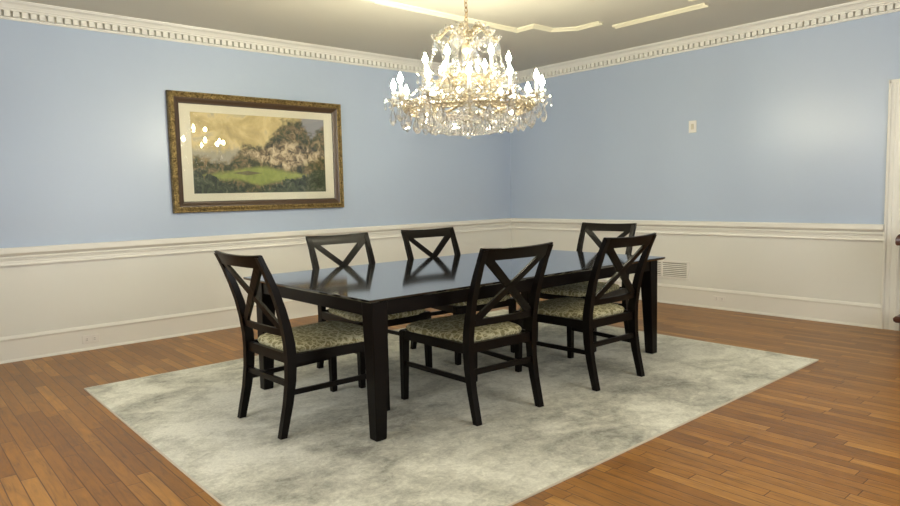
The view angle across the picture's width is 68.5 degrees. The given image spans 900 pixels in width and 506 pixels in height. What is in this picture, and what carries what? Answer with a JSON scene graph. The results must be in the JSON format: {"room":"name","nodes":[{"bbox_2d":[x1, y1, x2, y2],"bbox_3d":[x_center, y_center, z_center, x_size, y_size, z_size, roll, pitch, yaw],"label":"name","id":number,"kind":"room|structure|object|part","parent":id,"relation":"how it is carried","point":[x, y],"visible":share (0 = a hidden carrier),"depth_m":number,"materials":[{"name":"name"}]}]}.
{"room":"dining room","nodes":[
{"label":"dining room","id":0,"kind":"room"},
{"bbox_2d":[0,19,511,336],"bbox_3d":[-2.163,-0.711,6.761,8.200,2.915,0.150,-6,7,-41],"label":"wall","id":1,"kind":"structure","parent":0,"point":[84,143],"depth_m":6.13,"materials":[{"name":"blue paint"}]},
{"bbox_2d":[82,334,99,343],"bbox_3d":[-3.172,0.759,5.844,0.136,0.072,0.011,-6,7,-41],"label":"wall outlet","id":2,"kind":"object","parent":1,"relation":"attached to","point":[93,338],"visible":1,"depth_m":5.84,"materials":[{"name":"white plastic"}]},
{"bbox_2d":[0,299,328,363],"bbox_3d":[-2.074,0.637,6.814,7.900,0.216,0.028,-6,7,-41],"label":"baseboard","id":3,"kind":"structure","parent":1,"relation":"attached to","point":[14,348],"depth_m":6.04,"materials":[{"name":"white paint"}]},
{"bbox_2d":[0,0,507,84],"bbox_3d":[-2.102,-2.089,6.530,7.902,0.133,0.134,-6,7,-41],"label":"trim","id":4,"kind":"structure","parent":1,"relation":"attached to","point":[15,10],"depth_m":6.26,"materials":[{"name":"white paint"}]},
{"bbox_2d":[165,90,343,212],"bbox_3d":[-1.920,-1.016,6.817,1.876,1.147,0.050,-6,7,-41],"label":"framed picture","id":5,"kind":"object","parent":1,"relation":"attached to","point":[227,153],"visible":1,"depth_m":6.75,"materials":[{"name":"brown"}]},
{"bbox_2d":[190,112,325,193],"bbox_3d":[-1.933,-1.017,6.833,1.456,0.783,0.005,-6,7,-41],"label":"print","id":6,"kind":"object","parent":5,"relation":"attached to","point":[231,152],"depth_m":6.79},
{"bbox_2d":[0,218,511,266],"bbox_3d":[-2.084,-0.120,6.738,7.900,0.151,0.050,-6,7,-41],"label":"trim","id":7,"kind":"structure","parent":1,"relation":"attached to","point":[15,256],"depth_m":6.41,"materials":[{"name":"white paint"}]},
{"bbox_2d":[19,0,856,71],"bbox_3d":[1.227,-2.091,4.279,10.250,0.120,8.200,-6,7,-41],"label":"ceiling","id":8,"kind":"structure","parent":0,"point":[359,25],"depth_m":6.14,"materials":[{"name":"beige paint"}]},
{"bbox_2d":[384,0,551,138],"bbox_3d":[0.122,-1.435,4.753,1.183,1.220,1.183,-6,7,-41],"label":"chandelier","id":9,"kind":"object","parent":8,"relation":"hanging from","point":[467,121],"visible":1,"depth_m":4.56,"materials":[{"name":"gold metal"}]},
{"bbox_3d":[-0.408,-1.218,4.777,0.038,0.074,0.038,-1,5,1],"label":"bulb","id":10,"kind":"part","parent":9,"relation":"part of","materials":[{"name":"beige glass"}]},
{"bbox_3d":[-0.339,-1.196,4.510,0.038,0.074,0.038,-4,6,-29],"label":"bulb","id":11,"kind":"part","parent":9,"relation":"part of","materials":[{"name":"beige glass"}]},
{"bbox_3d":[-0.177,-1.400,4.747,0.038,0.074,0.038,-1,5,-2],"label":"bulb","id":12,"kind":"part","parent":9,"relation":"part of","materials":[{"name":"beige glass"}]},
{"bbox_2d":[426,77,429,86],"bbox_3d":[-0.144,-1.101,4.320,0.026,0.088,0.026,2,6,31],"label":"candle","id":13,"kind":"object","parent":9,"relation":"on","point":[427,79],"depth_m":4.31,"materials":[{"name":"white wax"}]},
{"bbox_3d":[-0.145,-1.183,4.313,0.038,0.074,0.038,2,6,31],"label":"bulb","id":14,"kind":"part","parent":9,"relation":"part of","materials":[{"name":"beige glass"}]},
{"bbox_3d":[-0.018,-1.050,4.535,0.038,0.055,0.526,2,6,31],"label":"arm","id":15,"kind":"part","parent":9,"relation":"part of","materials":[{"name":"brown metal"}]},
{"bbox_3d":[-0.020,-1.381,4.492,0.038,0.074,0.038,1,6,28],"label":"bulb","id":16,"kind":"part","parent":9,"relation":"part of","materials":[{"name":"beige glass"}]},
{"bbox_3d":[-0.014,-1.095,5.038,0.038,0.055,0.526,-4,6,-29],"label":"arm","id":17,"kind":"part","parent":9,"relation":"part of","materials":[{"name":"brown metal"}]},
{"bbox_3d":[-0.004,-1.492,4.720,0.227,0.254,0.022,-2,5,-12],"label":"scroll arm","id":18,"kind":"part","parent":9,"relation":"part of","materials":[{"name":"brown metal"}]},
{"bbox_3d":[0.043,-1.233,4.617,0.038,0.060,0.292,1,6,28],"label":"arm","id":19,"kind":"part","parent":9,"relation":"part of","materials":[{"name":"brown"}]},
{"bbox_3d":[0.082,-1.485,4.626,0.022,0.254,0.227,0,5,17],"label":"scroll arm","id":20,"kind":"part","parent":9,"relation":"part of","materials":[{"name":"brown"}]},
{"bbox_3d":[0.113,-1.802,4.720,0.022,0.380,0.021,-1,5,4],"label":"chain","id":21,"kind":"part","parent":9,"relation":"part of","materials":[{"name":"gold metal"}]},
{"bbox_2d":[434,73,500,93],"bbox_3d":[0.127,-1.221,4.772,0.486,0.098,0.484,-6,7,-41],"label":"tier","id":22,"kind":"object","parent":9,"relation":"on","point":[482,78],"depth_m":4.60,"materials":[{"name":"gold metal"}]},
{"bbox_2d":[402,92,534,120],"bbox_3d":[0.131,-1.047,4.787,0.966,0.083,0.964,-6,7,-41],"label":"tier","id":23,"kind":"object","parent":9,"relation":"on","point":[461,100],"depth_m":4.45,"materials":[{"name":"clear"}]},
{"bbox_2d":[467,74,470,83],"bbox_3d":[0.123,-1.101,4.245,0.026,0.088,0.026,-1,5,1],"label":"candle","id":24,"kind":"object","parent":9,"relation":"on","point":[468,76],"depth_m":4.24,"materials":[{"name":"white wax"}]},
{"bbox_3d":[0.121,-1.182,4.238,0.038,0.074,0.038,-1,5,1],"label":"bulb","id":25,"kind":"part","parent":9,"relation":"part of","materials":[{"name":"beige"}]},
{"bbox_3d":[0.134,-0.920,4.799,0.722,0.128,0.719,-6,7,-41],"label":"lamp shade","id":26,"kind":"part","parent":9,"relation":"part of","materials":[{"name":"clear glass"}]},
{"bbox_3d":[0.207,-1.490,4.654,0.022,0.254,0.227,-6,7,-42],"label":"scroll arm","id":27,"kind":"part","parent":9,"relation":"part of","materials":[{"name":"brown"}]},
{"bbox_3d":[0.218,-1.238,4.622,0.038,0.060,0.292,-4,6,-31],"label":"arm","id":28,"kind":"part","parent":9,"relation":"part of","materials":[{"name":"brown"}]},
{"bbox_3d":[0.278,-1.101,5.035,0.038,0.055,0.526,2,6,31],"label":"arm","id":29,"kind":"part","parent":9,"relation":"part of","materials":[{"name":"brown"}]},
{"bbox_3d":[0.280,-1.388,4.501,0.038,0.074,0.038,-4,6,-31],"label":"bulb","id":30,"kind":"part","parent":9,"relation":"part of","materials":[{"name":"beige glass"}]},
{"bbox_3d":[0.274,-1.056,4.531,0.038,0.055,0.526,-4,6,-29],"label":"arm","id":31,"kind":"part","parent":9,"relation":"part of","materials":[{"name":"brown metal"}]},
{"bbox_3d":[0.384,-1.094,4.927,0.526,0.055,0.038,-4,6,-29],"label":"arm","id":32,"kind":"part","parent":9,"relation":"part of","materials":[{"name":"brown metal"}]},
{"bbox_3d":[0.422,-1.415,4.764,0.038,0.074,0.038,-1,5,-2],"label":"bulb","id":33,"kind":"part","parent":9,"relation":"part of","materials":[{"name":"beige glass"}]},
{"bbox_2d":[508,75,511,84],"bbox_3d":[0.391,-1.113,4.314,0.026,0.088,0.026,-4,6,-29],"label":"candle","id":34,"kind":"object","parent":9,"relation":"on","point":[509,77],"depth_m":4.31,"materials":[{"name":"white wax"}]},
{"bbox_3d":[0.389,-1.194,4.306,0.038,0.074,0.038,-4,6,-29],"label":"bulb","id":35,"kind":"part","parent":9,"relation":"part of","materials":[{"name":"beige glass"}]},
{"bbox_3d":[0.587,-1.216,4.499,0.038,0.074,0.038,2,6,31],"label":"bulb","id":36,"kind":"part","parent":9,"relation":"part of","materials":[{"name":"beige glass"}]},
{"bbox_3d":[0.661,-1.241,4.754,0.038,0.074,0.038,-1,5,2],"label":"bulb","id":37,"kind":"part","parent":9,"relation":"part of","materials":[{"name":"beige glass"}]},
{"bbox_2d":[375,0,602,32],"bbox_3d":[0.318,-2.164,6.155,2.286,0.026,0.589,-4,6,-24],"label":"trim","id":38,"kind":"structure","parent":8,"relation":"attached to","point":[381,2],"depth_m":6.27,"materials":[{"name":"beige wood"}]},
{"bbox_2d":[612,3,708,28],"bbox_3d":[1.936,-2.202,6.162,0.075,0.026,0.960,-6,7,-41],"label":"trim","id":39,"kind":"structure","parent":8,"relation":"attached to","point":[702,5],"depth_m":6.12,"materials":[{"name":"beige"}]},
{"bbox_2d":[0,293,899,505],"bbox_3d":[1.296,0.931,4.549,10.250,0.120,8.200,-6,7,-41],"label":"floor","id":40,"kind":"structure","parent":0,"point":[826,432],"depth_m":3.55,"materials":[{"name":"brown wood"}]},
{"bbox_2d":[84,309,818,505],"bbox_3d":[0.097,0.873,4.776,4.205,0.009,3.256,-6,7,-41],"label":"area rug","id":41,"kind":"object","parent":40,"relation":"on","point":[432,453],"visible":0.83,"depth_m":3.82,"materials":[{"name":"beige carpet"}]},
{"bbox_2d":[214,250,389,439],"bbox_3d":[-0.867,0.466,3.907,0.835,1.001,0.610,-6,7,-42],"label":"dining chair","id":42,"kind":"object","parent":41,"relation":"on","point":[298,346],"visible":0.87,"depth_m":3.73,"materials":[{"name":"brown wood"}]},
{"bbox_3d":[-1.254,0.485,3.887,0.204,0.986,0.041,-6,7,-42],"label":"leg","id":43,"kind":"part","parent":42,"relation":"part of","materials":[{"name":"brown wood"}]},
{"bbox_3d":[-1.155,0.035,3.610,0.077,0.076,0.540,-6,7,-42],"label":"rail","id":44,"kind":"part","parent":42,"relation":"part of","materials":[{"name":"brown wood"}]},
{"bbox_3d":[-1.053,0.418,3.731,0.042,0.043,0.464,-6,7,-42],"label":"rail","id":45,"kind":"part","parent":42,"relation":"part of","materials":[{"name":"brown wood"}]},
{"bbox_3d":[-0.918,0.509,3.525,0.204,0.986,0.041,-6,7,-42],"label":"leg","id":46,"kind":"part","parent":42,"relation":"part of","materials":[{"name":"brown wood"}]},
{"bbox_3d":[-0.804,0.539,3.970,0.648,0.058,0.604,-6,7,-42],"label":"seat frame","id":47,"kind":"part","parent":42,"relation":"part of","materials":[{"name":"brown wood"}]},
{"bbox_2d":[258,321,363,352],"bbox_3d":[-0.790,0.489,3.979,0.630,0.059,0.588,-6,7,-42],"label":"seat cushion","id":48,"kind":"object","parent":42,"relation":"on","point":[326,336],"depth_m":3.81,"materials":[{"name":"fabric"}]},
{"bbox_3d":[-0.780,0.703,4.386,0.049,0.442,0.049,-6,7,-42],"label":"leg","id":49,"kind":"part","parent":42,"relation":"part of","materials":[{"name":"brown wood"}]},
{"bbox_3d":[-0.400,0.731,3.975,0.049,0.442,0.049,-6,7,-42],"label":"leg","id":50,"kind":"part","parent":42,"relation":"part of","materials":[{"name":"brown wood"}]},
{"bbox_2d":[305,232,432,387],"bbox_3d":[-0.622,0.371,4.907,0.610,1.001,0.835,-5,7,-39],"label":"dining chair","id":51,"kind":"object","parent":41,"relation":"on","point":[313,242],"visible":0.4,"depth_m":4.93,"materials":[{"name":"brown wood"}]},
{"bbox_3d":[-1.002,0.381,4.984,0.041,0.986,0.204,-5,7,-39],"label":"leg","id":52,"kind":"part","parent":51,"relation":"part of","materials":[{"name":"brown wood"}]},
{"bbox_3d":[-0.872,-0.110,5.159,0.540,0.076,0.077,-5,7,-39],"label":"rail","id":53,"kind":"part","parent":51,"relation":"part of","materials":[{"name":"brown wood"}]},
{"bbox_3d":[-0.599,0.691,4.471,0.049,0.442,0.049,-5,7,-39],"label":"leg","id":54,"kind":"part","parent":51,"relation":"part of","materials":[{"name":"brown wood"}]},
{"bbox_3d":[-0.620,0.344,5.295,0.041,0.986,0.204,-5,7,-39],"label":"leg","id":55,"kind":"part","parent":51,"relation":"part of","materials":[{"name":"brown wood"}]},
{"bbox_3d":[-0.568,0.455,4.851,0.604,0.058,0.648,-5,7,-39],"label":"seat frame","id":56,"kind":"part","parent":51,"relation":"part of","materials":[{"name":"brown wood"}]},
{"bbox_2d":[328,308,424,321],"bbox_3d":[-0.556,0.408,4.831,0.588,0.059,0.630,-5,7,-39],"label":"seat cushion","id":57,"kind":"object","parent":51,"relation":"on","point":[338,315],"depth_m":4.64,"materials":[{"name":"fabric"}]},
{"bbox_3d":[-0.165,0.649,4.824,0.049,0.442,0.049,-5,7,-39],"label":"leg","id":58,"kind":"part","parent":51,"relation":"part of","materials":[{"name":"brown wood"}]},
{"bbox_2d":[243,250,664,441],"bbox_3d":[0.151,0.476,4.882,2.795,0.762,1.513,-6,7,-41],"label":"dining table","id":59,"kind":"object","parent":41,"relation":"on","point":[376,291],"visible":0.66,"depth_m":4.18,"materials":[{"name":"brown wood"}]},
{"bbox_3d":[-1.234,0.555,4.481,0.101,0.739,0.101,-6,7,-41],"label":"leg","id":60,"kind":"part","parent":59,"relation":"part of","materials":[{"name":"brown wood"}]},
{"bbox_3d":[-0.389,0.622,3.520,0.101,0.739,0.101,-6,7,-41],"label":"leg","id":61,"kind":"part","parent":59,"relation":"part of","materials":[{"name":"brown wood"}]},
{"bbox_3d":[0.721,0.358,6.187,0.101,0.739,0.101,-6,7,-41],"label":"leg","id":62,"kind":"part","parent":59,"relation":"part of","materials":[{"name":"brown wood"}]},
{"bbox_3d":[1.566,0.425,5.226,0.101,0.739,0.101,-6,7,-41],"label":"leg","id":63,"kind":"part","parent":59,"relation":"part of","materials":[{"name":"brown wood"}]},
{"bbox_2d":[401,227,515,364],"bbox_3d":[0.052,0.308,5.449,0.610,1.001,0.835,-5,6,-37],"label":"dining chair","id":64,"kind":"object","parent":41,"relation":"on","point":[407,235],"visible":0.27,"depth_m":5.55,"materials":[{"name":"brown wood"}]},
{"bbox_3d":[-0.325,0.316,5.539,0.041,0.986,0.204,-5,6,-37],"label":"leg","id":65,"kind":"part","parent":64,"relation":"part of","materials":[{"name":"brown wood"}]},
{"bbox_3d":[-0.188,-0.174,5.709,0.540,0.076,0.077,-5,6,-37],"label":"rail","id":66,"kind":"part","parent":64,"relation":"part of","materials":[{"name":"brown wood"}]},
{"bbox_3d":[0.068,0.281,5.836,0.041,0.986,0.204,-5,6,-37],"label":"leg","id":67,"kind":"part","parent":64,"relation":"part of","materials":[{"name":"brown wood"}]},
{"bbox_3d":[0.058,0.627,5.013,0.049,0.442,0.049,-5,6,-37],"label":"leg","id":68,"kind":"part","parent":64,"relation":"part of","materials":[{"name":"brown wood"}]},
{"bbox_3d":[0.104,0.392,5.391,0.604,0.058,0.648,-5,6,-37],"label":"seat frame","id":69,"kind":"part","parent":64,"relation":"part of","materials":[{"name":"brown wood"}]},
{"bbox_2d":[450,294,510,305],"bbox_3d":[0.115,0.345,5.370,0.588,0.059,0.630,-5,6,-37],"label":"seat cushion","id":70,"kind":"object","parent":64,"relation":"on","point":[506,299],"depth_m":5.11,"materials":[{"name":"fabric"}]},
{"bbox_3d":[0.505,0.587,5.351,0.049,0.442,0.049,-5,6,-37],"label":"leg","id":71,"kind":"part","parent":64,"relation":"part of","materials":[{"name":"brown wood"}]},
{"bbox_2d":[399,242,553,425],"bbox_3d":[0.157,0.430,4.048,0.610,1.001,0.835,-5,6,-37],"label":"dining chair","id":72,"kind":"object","parent":41,"relation":"on","point":[470,333],"visible":1,"depth_m":3.86,"materials":[{"name":"brown wood"}]},
{"bbox_3d":[-0.284,0.709,4.192,0.049,0.442,0.049,-5,6,-37],"label":"leg","id":73,"kind":"part","parent":72,"relation":"part of","materials":[{"name":"brown wood"}]},
{"bbox_2d":[406,314,521,342],"bbox_3d":[0.095,0.456,4.131,0.588,0.059,0.630,-5,6,-37],"label":"seat cushion","id":74,"kind":"object","parent":72,"relation":"on","point":[446,329],"depth_m":3.97,"materials":[{"name":"fabric"}]},
{"bbox_3d":[0.108,0.505,4.120,0.604,0.058,0.648,-5,6,-37],"label":"seat frame","id":75,"kind":"part","parent":72,"relation":"part of","materials":[{"name":"brown wood"}]},
{"bbox_3d":[0.145,0.473,3.662,0.041,0.986,0.204,-5,6,-37],"label":"leg","id":76,"kind":"part","parent":72,"relation":"part of","materials":[{"name":"brown wood"}]},
{"bbox_3d":[0.159,0.668,4.534,0.049,0.442,0.049,-5,6,-37],"label":"leg","id":77,"kind":"part","parent":72,"relation":"part of","materials":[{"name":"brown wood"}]},
{"bbox_3d":[0.309,0.377,3.843,0.464,0.043,0.042,-5,6,-37],"label":"rail","id":78,"kind":"part","parent":72,"relation":"part of","materials":[{"name":"brown wood"}]},
{"bbox_3d":[0.379,-0.009,3.708,0.540,0.076,0.077,-5,6,-37],"label":"rail","id":79,"kind":"part","parent":72,"relation":"part of","materials":[{"name":"brown wood"}]},
{"bbox_3d":[0.535,0.437,3.963,0.041,0.986,0.204,-5,6,-37],"label":"leg","id":80,"kind":"part","parent":72,"relation":"part of","materials":[{"name":"brown wood"}]},
{"bbox_2d":[514,233,656,390],"bbox_3d":[0.943,0.360,4.638,0.610,1.001,0.835,-5,7,-39],"label":"dining chair","id":81,"kind":"object","parent":41,"relation":"on","point":[594,311],"visible":0.92,"depth_m":4.45,"materials":[{"name":"brown wood"}]},
{"bbox_3d":[0.499,0.639,4.771,0.049,0.442,0.049,-5,7,-39],"label":"leg","id":82,"kind":"part","parent":81,"relation":"part of","materials":[{"name":"brown wood"}]},
{"bbox_3d":[0.933,0.598,5.124,0.049,0.442,0.049,-5,7,-39],"label":"leg","id":83,"kind":"part","parent":81,"relation":"part of","materials":[{"name":"brown wood"}]},
{"bbox_2d":[520,297,623,319],"bbox_3d":[0.878,0.385,4.720,0.588,0.059,0.630,-5,7,-39],"label":"seat cushion","id":84,"kind":"object","parent":81,"relation":"on","point":[567,308],"depth_m":4.54,"materials":[{"name":"fabric"}]},
{"bbox_3d":[0.892,0.435,4.709,0.604,0.058,0.648,-5,7,-39],"label":"seat frame","id":85,"kind":"part","parent":81,"relation":"part of","materials":[{"name":"brown wood"}]},
{"bbox_3d":[0.941,0.402,4.252,0.041,0.986,0.204,-5,7,-39],"label":"leg","id":86,"kind":"part","parent":81,"relation":"part of","materials":[{"name":"brown wood"}]},
{"bbox_3d":[1.101,0.306,4.438,0.464,0.043,0.042,-5,7,-39],"label":"rail","id":87,"kind":"part","parent":81,"relation":"part of","materials":[{"name":"brown wood"}]},
{"bbox_3d":[1.172,-0.080,4.304,0.540,0.076,0.077,-5,7,-39],"label":"rail","id":88,"kind":"part","parent":81,"relation":"part of","materials":[{"name":"brown wood"}]},
{"bbox_3d":[1.323,0.365,4.563,0.041,0.986,0.204,-5,7,-39],"label":"leg","id":89,"kind":"part","parent":81,"relation":"part of","materials":[{"name":"brown wood"}]},
{"bbox_2d":[536,222,636,351],"bbox_3d":[1.187,0.255,5.752,0.610,1.001,0.835,3,7,43],"label":"dining chair","id":90,"kind":"object","parent":41,"relation":"on","point":[576,290],"visible":0.41,"depth_m":5.75,"materials":[{"name":"brown wood"}]},
{"bbox_2d":[541,281,618,296],"bbox_3d":[1.118,0.294,5.679,0.588,0.059,0.630,3,7,43],"label":"seat cushion","id":91,"kind":"object","parent":90,"relation":"on","point":[576,289],"depth_m":5.50,"materials":[{"name":"fabric"}]},
{"bbox_3d":[1.209,0.227,6.138,0.041,0.986,0.204,3,7,43],"label":"leg","id":92,"kind":"part","parent":90,"relation":"part of","materials":[{"name":"brown wood"}]},
{"bbox_3d":[1.133,0.341,5.698,0.604,0.058,0.648,3,7,43],"label":"seat frame","id":93,"kind":"part","parent":90,"relation":"part of","materials":[{"name":"brown wood"}]},
{"bbox_3d":[1.150,0.575,5.317,0.049,0.442,0.049,3,7,43],"label":"leg","id":94,"kind":"part","parent":90,"relation":"part of","materials":[{"name":"brown wood"}]},
{"bbox_3d":[1.434,-0.236,5.987,0.540,0.076,0.077,3,7,43],"label":"rail","id":95,"kind":"part","parent":90,"relation":"part of","materials":[{"name":"brown wood"}]},
{"bbox_3d":[1.572,0.249,5.803,0.041,0.986,0.204,3,7,43],"label":"leg","id":96,"kind":"part","parent":90,"relation":"part of","materials":[{"name":"brown wood"}]},
{"bbox_2d":[893,234,899,322],"bbox_3d":[4.106,0.306,5.078,0.400,0.903,1.100,-6,7,-41],"label":"console table","id":97,"kind":"object","parent":40,"relation":"on","point":[896,319],"visible":1,"depth_m":5.34,"materials":[{"name":"brown wood"}]},
{"bbox_2d":[893,314,899,322],"bbox_3d":[4.112,0.555,5.100,0.396,0.053,1.096,-6,7,-41],"label":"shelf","id":98,"kind":"object","parent":97,"relation":"attached to","point":[896,319],"depth_m":5.37,"materials":[{"name":"brown wood"}]},
{"bbox_2d":[510,11,899,304],"bbox_3d":[3.516,-0.807,6.381,0.150,2.915,7.900,-6,7,-41],"label":"wall","id":99,"kind":"structure","parent":0,"point":[792,126],"depth_m":6.87,"materials":[{"name":"blue paint"}]},
{"bbox_2d":[657,260,688,279],"bbox_3d":[2.437,0.183,7.608,0.012,0.205,0.670,-6,7,-41],"label":"air vent","id":100,"kind":"object","parent":99,"relation":"in","point":[665,268],"visible":0.64,"depth_m":7.50,"materials":[{"name":"white plastic"}]},
{"bbox_2d":[689,120,696,132],"bbox_3d":[2.639,-1.375,7.197,0.012,0.130,0.090,-6,7,-41],"label":"wall switch","id":101,"kind":"object","parent":99,"relation":"attached to","point":[692,124],"visible":1,"depth_m":7.19,"materials":[{"name":"white plastic"}]},
{"bbox_2d":[511,218,883,240],"bbox_3d":[2.358,-0.299,7.614,0.050,0.151,4.576,-6,7,-41],"label":"trim","id":102,"kind":"structure","parent":99,"relation":"attached to","point":[834,231],"depth_m":6.90,"materials":[{"name":"white paint"}]},
{"bbox_2d":[511,0,899,84],"bbox_3d":[3.378,-2.181,6.164,0.134,0.133,7.902,-6,7,-41],"label":"trim","id":103,"kind":"structure","parent":99,"relation":"attached to","point":[859,9],"depth_m":6.78,"materials":[{"name":"white paint"}]},
{"bbox_2d":[713,296,725,301],"bbox_3d":[2.890,0.491,7.098,0.011,0.054,0.135,-6,7,-41],"label":"wall outlet","id":104,"kind":"object","parent":99,"relation":"attached to","point":[715,298],"visible":1,"depth_m":7.09,"materials":[{"name":"white plastic"}]},
{"bbox_2d":[598,278,880,328],"bbox_3d":[2.383,0.457,7.689,0.028,0.216,4.576,-6,7,-41],"label":"baseboard","id":105,"kind":"structure","parent":99,"relation":"attached to","point":[813,309],"depth_m":6.67,"materials":[{"name":"white paint"}]},
{"bbox_2d":[880,79,899,330],"bbox_3d":[4.327,-0.389,5.484,0.190,2.205,1.208,-6,7,-41],"label":"trim","id":106,"kind":"structure","parent":99,"relation":"attached to","point":[890,294],"depth_m":5.85,"materials":[{"name":"white paint"}]}
]}

